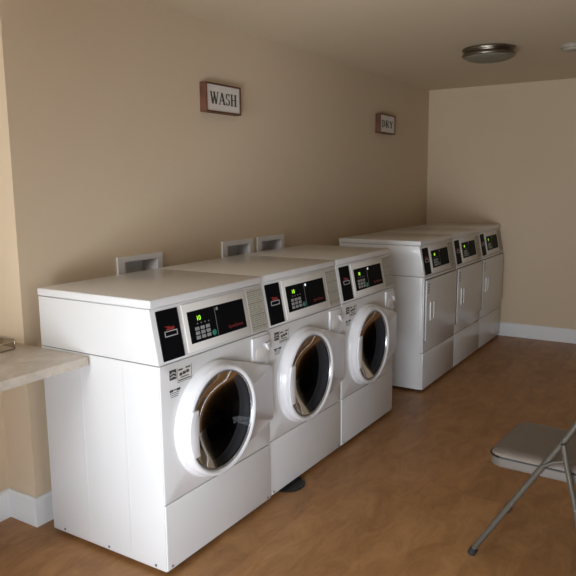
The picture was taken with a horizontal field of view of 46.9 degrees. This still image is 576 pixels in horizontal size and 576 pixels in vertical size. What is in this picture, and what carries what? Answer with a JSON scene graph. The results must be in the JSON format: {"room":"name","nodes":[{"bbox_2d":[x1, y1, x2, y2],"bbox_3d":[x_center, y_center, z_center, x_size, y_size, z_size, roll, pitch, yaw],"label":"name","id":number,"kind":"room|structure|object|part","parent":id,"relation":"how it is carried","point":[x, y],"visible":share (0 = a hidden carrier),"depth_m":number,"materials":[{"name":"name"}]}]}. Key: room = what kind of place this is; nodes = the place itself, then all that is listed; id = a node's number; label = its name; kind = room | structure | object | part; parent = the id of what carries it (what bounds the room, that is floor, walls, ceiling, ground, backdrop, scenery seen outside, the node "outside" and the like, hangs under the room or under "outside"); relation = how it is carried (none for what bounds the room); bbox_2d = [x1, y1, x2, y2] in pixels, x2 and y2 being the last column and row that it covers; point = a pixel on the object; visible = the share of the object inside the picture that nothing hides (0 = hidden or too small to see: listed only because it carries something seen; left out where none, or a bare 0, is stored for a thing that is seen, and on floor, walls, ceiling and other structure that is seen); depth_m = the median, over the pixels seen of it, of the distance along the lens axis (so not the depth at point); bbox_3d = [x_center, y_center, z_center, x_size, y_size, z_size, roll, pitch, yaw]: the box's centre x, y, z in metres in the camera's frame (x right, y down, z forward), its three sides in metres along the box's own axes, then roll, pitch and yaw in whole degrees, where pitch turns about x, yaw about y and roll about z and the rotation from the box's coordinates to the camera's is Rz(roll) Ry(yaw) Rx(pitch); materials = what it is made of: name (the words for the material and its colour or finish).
{"room":"laundry","nodes":[
{"label":"laundry","id":0,"kind":"room"},
{"bbox_2d":[0,391,9,491],"bbox_3d":[-1.758,-0.005,1.978,0.120,2.261,2.047,5,11,32],"label":"wall","id":1,"kind":"structure","parent":0,"point":[4,475],"depth_m":2.83,"materials":[{"name":"paint"}]},
{"bbox_2d":[0,342,88,391],"bbox_3d":[-1.493,0.384,1.813,0.558,0.034,1.945,5,11,32],"label":"countertop","id":2,"kind":"structure","parent":1,"relation":"attached to","point":[24,364],"depth_m":2.39,"materials":[{"name":"laminate"}]},
{"bbox_2d":[0,335,15,352],"bbox_3d":[-1.217,0.231,2.535,0.220,0.036,0.304,5,11,32],"label":"plastic tray","id":3,"kind":"object","parent":2,"relation":"on","point":[6,343],"visible":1,"depth_m":2.63,"materials":[{"name":"beige plastic"}]},
{"bbox_2d":[0,0,428,496],"bbox_3d":[0.060,-0.431,4.557,0.175,2.261,4.514,5,11,32],"label":"wall","id":4,"kind":"structure","parent":0,"point":[108,151],"depth_m":3.23,"materials":[{"name":"paint"}]},
{"bbox_2d":[0,488,53,526],"bbox_3d":[-0.443,0.757,3.907,0.189,0.126,6.461,5,11,32],"label":"baseboard","id":5,"kind":"structure","parent":4,"relation":"attached to","point":[34,511],"depth_m":2.82,"materials":[{"name":"paint"}]},
{"bbox_2d":[116,252,162,274],"bbox_3d":[-0.747,-0.064,3.223,0.101,0.200,0.300,5,11,32],"label":"outlet box","id":6,"kind":"object","parent":4,"relation":"attached to","point":[135,263],"visible":0.27,"depth_m":3.26,"materials":[{"name":"plastic"}]},
{"bbox_2d":[199,81,240,115],"bbox_3d":[-0.362,-1.020,3.586,0.044,0.152,0.306,5,11,32],"label":"wall sign","id":7,"kind":"object","parent":4,"relation":"attached to","point":[216,98],"visible":1,"depth_m":3.55,"materials":[{"name":"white wood"}]},
{"bbox_2d":[221,238,253,257],"bbox_3d":[-0.328,-0.178,3.879,0.101,0.211,0.300,5,11,32],"label":"outlet box","id":8,"kind":"object","parent":4,"relation":"attached to","point":[241,246],"visible":0.3,"depth_m":3.94,"materials":[{"name":"plastic"}]},
{"bbox_2d":[256,234,283,251],"bbox_3d":[-0.145,-0.226,4.167,0.101,0.211,0.300,5,11,32],"label":"outlet box","id":9,"kind":"object","parent":4,"relation":"attached to","point":[271,242],"visible":0.27,"depth_m":4.23,"materials":[{"name":"plastic"}]},
{"bbox_2d":[375,113,395,134],"bbox_3d":[0.795,-1.332,5.399,0.044,0.151,0.298,5,11,32],"label":"wall sign","id":10,"kind":"object","parent":4,"relation":"attached to","point":[384,123],"visible":1,"depth_m":5.36,"materials":[{"name":"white wood"}]},
{"bbox_2d":[0,335,575,575],"bbox_3d":[1.466,1.040,2.737,4.937,0.100,6.701,5,11,32],"label":"floor","id":11,"kind":"structure","parent":0,"point":[410,493],"depth_m":2.90,"materials":[{"name":"brown wood"}]},
{"bbox_2d":[37,268,272,571],"bbox_3d":[-0.506,0.483,2.777,0.686,1.024,0.686,5,11,32],"label":"washing machine","id":12,"kind":"object","parent":11,"relation":"on","point":[159,445],"visible":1,"depth_m":2.53,"materials":[{"name":"white metal"}]},
{"bbox_3d":[-0.547,-0.010,2.722,0.600,0.031,0.685,5,11,32],"label":"lid","id":13,"kind":"part","parent":12,"relation":"part of","materials":[{"name":"white metal"}]},
{"bbox_2d":[170,387,179,397],"bbox_3d":[-0.405,0.376,2.378,0.002,0.028,0.056,5,11,32],"label":"print","id":14,"kind":"object","parent":12,"relation":"attached to","point":[174,391],"depth_m":2.38},
{"bbox_3d":[-0.347,0.535,2.413,0.026,0.178,0.054,5,11,32],"label":"door handle","id":15,"kind":"part","parent":12,"relation":"part of","materials":[{"name":"white plastic"}]},
{"bbox_3d":[-0.275,0.482,2.631,0.030,0.514,0.676,5,11,32],"label":"panel","id":16,"kind":"part","parent":12,"relation":"part of","materials":[{"name":"white metal"}]},
{"bbox_3d":[-0.271,0.125,2.584,0.025,0.117,0.347,5,11,32],"label":"display panel","id":17,"kind":"part","parent":12,"relation":"part of","materials":[{"name":"black plastic"}]},
{"bbox_3d":[-0.264,0.866,2.687,0.014,0.254,0.676,5,11,32],"label":"panel","id":18,"kind":"part","parent":12,"relation":"part of","materials":[{"name":"white metal"}]},
{"bbox_3d":[-0.225,0.494,2.635,0.050,0.455,0.612,5,11,32],"label":"door","id":19,"kind":"part","parent":12,"relation":"part of","materials":[{"name":"white plastic"}]},
{"bbox_3d":[-0.289,0.506,2.597,0.090,0.382,0.382,5,11,32],"label":"door glass","id":20,"kind":"part","parent":12,"relation":"part of","materials":[{"name":"glass"}]},
{"bbox_3d":[-0.118,0.261,2.819,0.012,0.114,0.123,5,11,32],"label":"detergent drawer","id":21,"kind":"part","parent":12,"relation":"part of","materials":[{"name":"white plastic"}]},
{"bbox_3d":[-0.112,0.274,2.818,0.002,0.048,0.085,5,11,32],"label":"drawer pull","id":22,"kind":"part","parent":12,"relation":"part of","materials":[{"name":"white plastic"}]},
{"bbox_2d":[161,254,343,495],"bbox_3d":[-0.146,0.388,3.354,0.686,1.024,0.686,5,11,32],"label":"washing machine","id":23,"kind":"object","parent":11,"relation":"on","point":[301,298],"visible":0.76,"depth_m":3.19,"materials":[{"name":"white metal"}]},
{"bbox_3d":[-0.187,-0.105,3.299,0.600,0.031,0.685,5,11,32],"label":"lid","id":24,"kind":"part","parent":23,"relation":"part of","materials":[{"name":"white metal"}]},
{"bbox_3d":[0.012,0.440,2.990,0.026,0.178,0.054,5,11,32],"label":"door handle","id":25,"kind":"part","parent":23,"relation":"part of","materials":[{"name":"white plastic"}]},
{"bbox_3d":[0.084,0.388,3.207,0.030,0.514,0.676,5,11,32],"label":"panel","id":26,"kind":"part","parent":23,"relation":"part of","materials":[{"name":"white metal"}]},
{"bbox_3d":[0.095,0.771,3.263,0.014,0.254,0.676,5,11,32],"label":"panel","id":27,"kind":"part","parent":23,"relation":"part of","materials":[{"name":"white metal"}]},
{"bbox_3d":[0.088,0.030,3.161,0.025,0.117,0.347,5,11,32],"label":"display panel","id":28,"kind":"part","parent":23,"relation":"part of","materials":[{"name":"black plastic"}]},
{"bbox_3d":[0.134,0.399,3.212,0.050,0.455,0.612,5,11,32],"label":"door","id":29,"kind":"part","parent":23,"relation":"part of","materials":[{"name":"white plastic"}]},
{"bbox_3d":[0.070,0.411,3.173,0.090,0.382,0.382,5,11,32],"label":"door glass","id":30,"kind":"part","parent":23,"relation":"part of","materials":[{"name":"glass"}]},
{"bbox_3d":[0.241,0.166,3.396,0.012,0.114,0.123,5,11,32],"label":"detergent drawer","id":31,"kind":"part","parent":23,"relation":"part of","materials":[{"name":"white plastic"}]},
{"bbox_3d":[0.247,0.179,3.395,0.002,0.048,0.085,5,11,32],"label":"drawer pull","id":32,"kind":"part","parent":23,"relation":"part of","materials":[{"name":"white plastic"}]},
{"bbox_2d":[278,477,304,491],"bbox_3d":[-0.008,0.931,3.165,0.180,0.007,0.180,5,11,32],"label":"drain cover","id":33,"kind":"object","parent":11,"relation":"on","point":[298,483],"visible":0.44,"depth_m":3.13,"materials":[{"name":"rubber"}]},
{"bbox_2d":[243,244,396,445],"bbox_3d":[0.220,0.294,3.926,0.686,1.024,0.686,5,11,32],"label":"washing machine","id":34,"kind":"object","parent":11,"relation":"on","point":[363,274],"visible":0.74,"depth_m":3.76,"materials":[{"name":"white metal"}]},
{"bbox_3d":[0.179,-0.199,3.872,0.600,0.031,0.685,5,11,32],"label":"lid","id":35,"kind":"part","parent":34,"relation":"part of","materials":[{"name":"white metal"}]},
{"bbox_3d":[0.378,0.346,3.562,0.026,0.178,0.054,5,11,32],"label":"door handle","id":36,"kind":"part","parent":34,"relation":"part of","materials":[{"name":"white plastic"}]},
{"bbox_3d":[0.461,0.676,3.836,0.014,0.254,0.676,5,11,32],"label":"panel","id":37,"kind":"part","parent":34,"relation":"part of","materials":[{"name":"white metal"}]},
{"bbox_3d":[0.450,0.293,3.780,0.030,0.514,0.676,5,11,32],"label":"panel","id":38,"kind":"part","parent":34,"relation":"part of","materials":[{"name":"white metal"}]},
{"bbox_3d":[0.454,-0.064,3.733,0.025,0.117,0.347,5,11,32],"label":"display panel","id":39,"kind":"part","parent":34,"relation":"part of","materials":[{"name":"black plastic"}]},
{"bbox_3d":[0.500,0.305,3.784,0.050,0.455,0.612,5,11,32],"label":"door","id":40,"kind":"part","parent":34,"relation":"part of","materials":[{"name":"white plastic"}]},
{"bbox_3d":[0.436,0.316,3.746,0.090,0.382,0.382,5,11,32],"label":"door glass","id":41,"kind":"part","parent":34,"relation":"part of","materials":[{"name":"glass"}]},
{"bbox_3d":[0.607,0.072,3.968,0.012,0.114,0.123,5,11,32],"label":"detergent drawer","id":42,"kind":"part","parent":34,"relation":"part of","materials":[{"name":"white plastic"}]},
{"bbox_3d":[0.613,0.085,3.968,0.002,0.048,0.085,5,11,32],"label":"drawer pull","id":43,"kind":"part","parent":34,"relation":"part of","materials":[{"name":"white plastic"}]},
{"bbox_2d":[339,232,456,390],"bbox_3d":[0.818,0.136,4.864,0.659,1.030,0.662,5,11,32],"label":"dryer","id":44,"kind":"object","parent":11,"relation":"on","point":[423,269],"visible":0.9,"depth_m":4.53,"materials":[{"name":"white metal"}]},
{"bbox_3d":[0.791,-0.359,4.800,0.608,0.031,0.661,5,11,32],"label":"lid","id":45,"kind":"part","parent":44,"relation":"part of","materials":[{"name":"white metal"}]},
{"bbox_3d":[1.077,0.523,4.763,0.015,0.254,0.654,5,11,32],"label":"panel","id":46,"kind":"part","parent":44,"relation":"part of","materials":[{"name":"white metal"}]},
{"bbox_3d":[1.073,0.141,4.703,0.014,0.514,0.654,5,11,32],"label":"panel","id":47,"kind":"part","parent":44,"relation":"part of","materials":[{"name":"white metal"}]},
{"bbox_3d":[1.085,0.114,4.691,0.011,0.414,0.622,5,11,32],"label":"door","id":48,"kind":"part","parent":44,"relation":"part of","materials":[{"name":"white metal"}]},
{"bbox_3d":[1.070,-0.217,4.660,0.025,0.117,0.335,5,11,32],"label":"display panel","id":49,"kind":"part","parent":44,"relation":"part of","materials":[{"name":"black plastic"}]},
{"bbox_2d":[381,227,482,366],"bbox_3d":[1.170,0.045,5.417,0.659,1.030,0.662,5,11,32],"label":"dryer","id":50,"kind":"object","parent":11,"relation":"on","point":[466,244],"visible":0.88,"depth_m":5.23,"materials":[{"name":"white metal"}]},
{"bbox_3d":[1.143,-0.450,5.352,0.608,0.031,0.661,5,11,32],"label":"lid","id":51,"kind":"part","parent":50,"relation":"part of","materials":[{"name":"white metal"}]},
{"bbox_3d":[1.429,0.432,5.316,0.015,0.254,0.654,5,11,32],"label":"panel","id":52,"kind":"part","parent":50,"relation":"part of","materials":[{"name":"white metal"}]},
{"bbox_3d":[1.425,0.050,5.255,0.014,0.514,0.654,5,11,32],"label":"panel","id":53,"kind":"part","parent":50,"relation":"part of","materials":[{"name":"white metal"}]},
{"bbox_3d":[1.422,-0.308,5.213,0.025,0.117,0.335,5,11,32],"label":"display panel","id":54,"kind":"part","parent":50,"relation":"part of","materials":[{"name":"black plastic"}]},
{"bbox_3d":[1.437,0.023,5.243,0.011,0.414,0.622,5,11,32],"label":"door","id":55,"kind":"part","parent":50,"relation":"part of","materials":[{"name":"white metal"}]},
{"bbox_2d":[412,223,503,347],"bbox_3d":[1.522,-0.046,5.970,0.659,1.030,0.662,5,11,32],"label":"dryer","id":56,"kind":"object","parent":11,"relation":"on","point":[492,254],"visible":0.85,"depth_m":5.78,"materials":[{"name":"white metal"}]},
{"bbox_3d":[1.496,-0.541,5.905,0.608,0.031,0.661,5,11,32],"label":"lid","id":57,"kind":"part","parent":56,"relation":"part of","materials":[{"name":"white metal"}]},
{"bbox_3d":[1.781,0.341,5.869,0.015,0.254,0.654,5,11,32],"label":"panel","id":58,"kind":"part","parent":56,"relation":"part of","materials":[{"name":"white metal"}]},
{"bbox_3d":[1.777,-0.041,5.808,0.014,0.514,0.654,5,11,32],"label":"panel","id":59,"kind":"part","parent":56,"relation":"part of","materials":[{"name":"white metal"}]},
{"bbox_3d":[1.774,-0.399,5.765,0.025,0.117,0.335,5,11,32],"label":"display panel","id":60,"kind":"part","parent":56,"relation":"part of","materials":[{"name":"black plastic"}]},
{"bbox_3d":[1.789,-0.068,5.796,0.011,0.414,0.622,5,11,32],"label":"door","id":61,"kind":"part","parent":56,"relation":"part of","materials":[{"name":"white metal"}]},
{"bbox_2d":[467,421,575,555],"bbox_3d":[1.014,0.613,2.517,0.503,0.826,0.481,6,11,36],"label":"folding chair","id":62,"kind":"object","parent":11,"relation":"on","point":[537,450],"visible":1,"depth_m":2.42,"materials":[{"name":"beige metal"}]},
{"bbox_2d":[492,423,575,473],"bbox_3d":[1.014,0.599,2.504,0.389,0.027,0.390,6,11,36],"label":"seat cushion","id":63,"kind":"object","parent":62,"relation":"on","point":[528,445],"depth_m":2.46,"materials":[{"name":"grey plastic"}]},
{"bbox_3d":[0.991,0.795,2.278,0.132,0.517,0.020,6,11,36],"label":"leg","id":64,"kind":"part","parent":62,"relation":"part of","materials":[{"name":"beige metal"}]},
{"bbox_2d":[142,0,575,89],"bbox_3d":[1.445,-1.292,2.367,4.937,0.100,6.701,5,11,32],"label":"ceiling","id":65,"kind":"structure","parent":0,"point":[419,43],"depth_m":3.75,"materials":[{"name":"paint"}]},
{"bbox_2d":[462,43,516,63],"bbox_3d":[1.294,-1.500,4.274,0.337,0.083,0.337,5,11,32],"label":"ceiling lamp","id":66,"kind":"object","parent":65,"relation":"attached to","point":[496,52],"visible":1,"depth_m":4.16,"materials":[{"name":"silver metal"}]},
{"bbox_2d":[464,53,513,63],"bbox_3d":[1.294,-1.476,4.278,0.311,0.033,0.311,5,11,32],"label":"diffuser","id":67,"kind":"object","parent":66,"relation":"attached to","point":[482,58],"depth_m":4.20,"materials":[{"name":"white glass"}]},
{"bbox_2d":[560,42,575,51],"bbox_3d":[1.788,-1.510,4.171,0.140,0.041,0.140,5,11,32],"label":"smoke detector","id":68,"kind":"object","parent":65,"relation":"attached to","point":[567,47],"visible":1,"depth_m":4.13,"materials":[{"name":"plastic"}]},
{"bbox_2d":[426,78,575,328],"bbox_3d":[3.281,-0.572,5.255,4.522,2.261,0.120,5,11,32],"label":"wall","id":69,"kind":"structure","parent":0,"point":[504,155],"depth_m":5.93,"materials":[{"name":"paint"}]},
{"bbox_2d":[498,322,575,343],"bbox_3d":[3.261,0.492,5.362,4.508,0.126,0.014,5,11,32],"label":"baseboard","id":70,"kind":"structure","parent":69,"relation":"attached to","point":[547,333],"depth_m":5.98,"materials":[{"name":"paint"}]}
]}

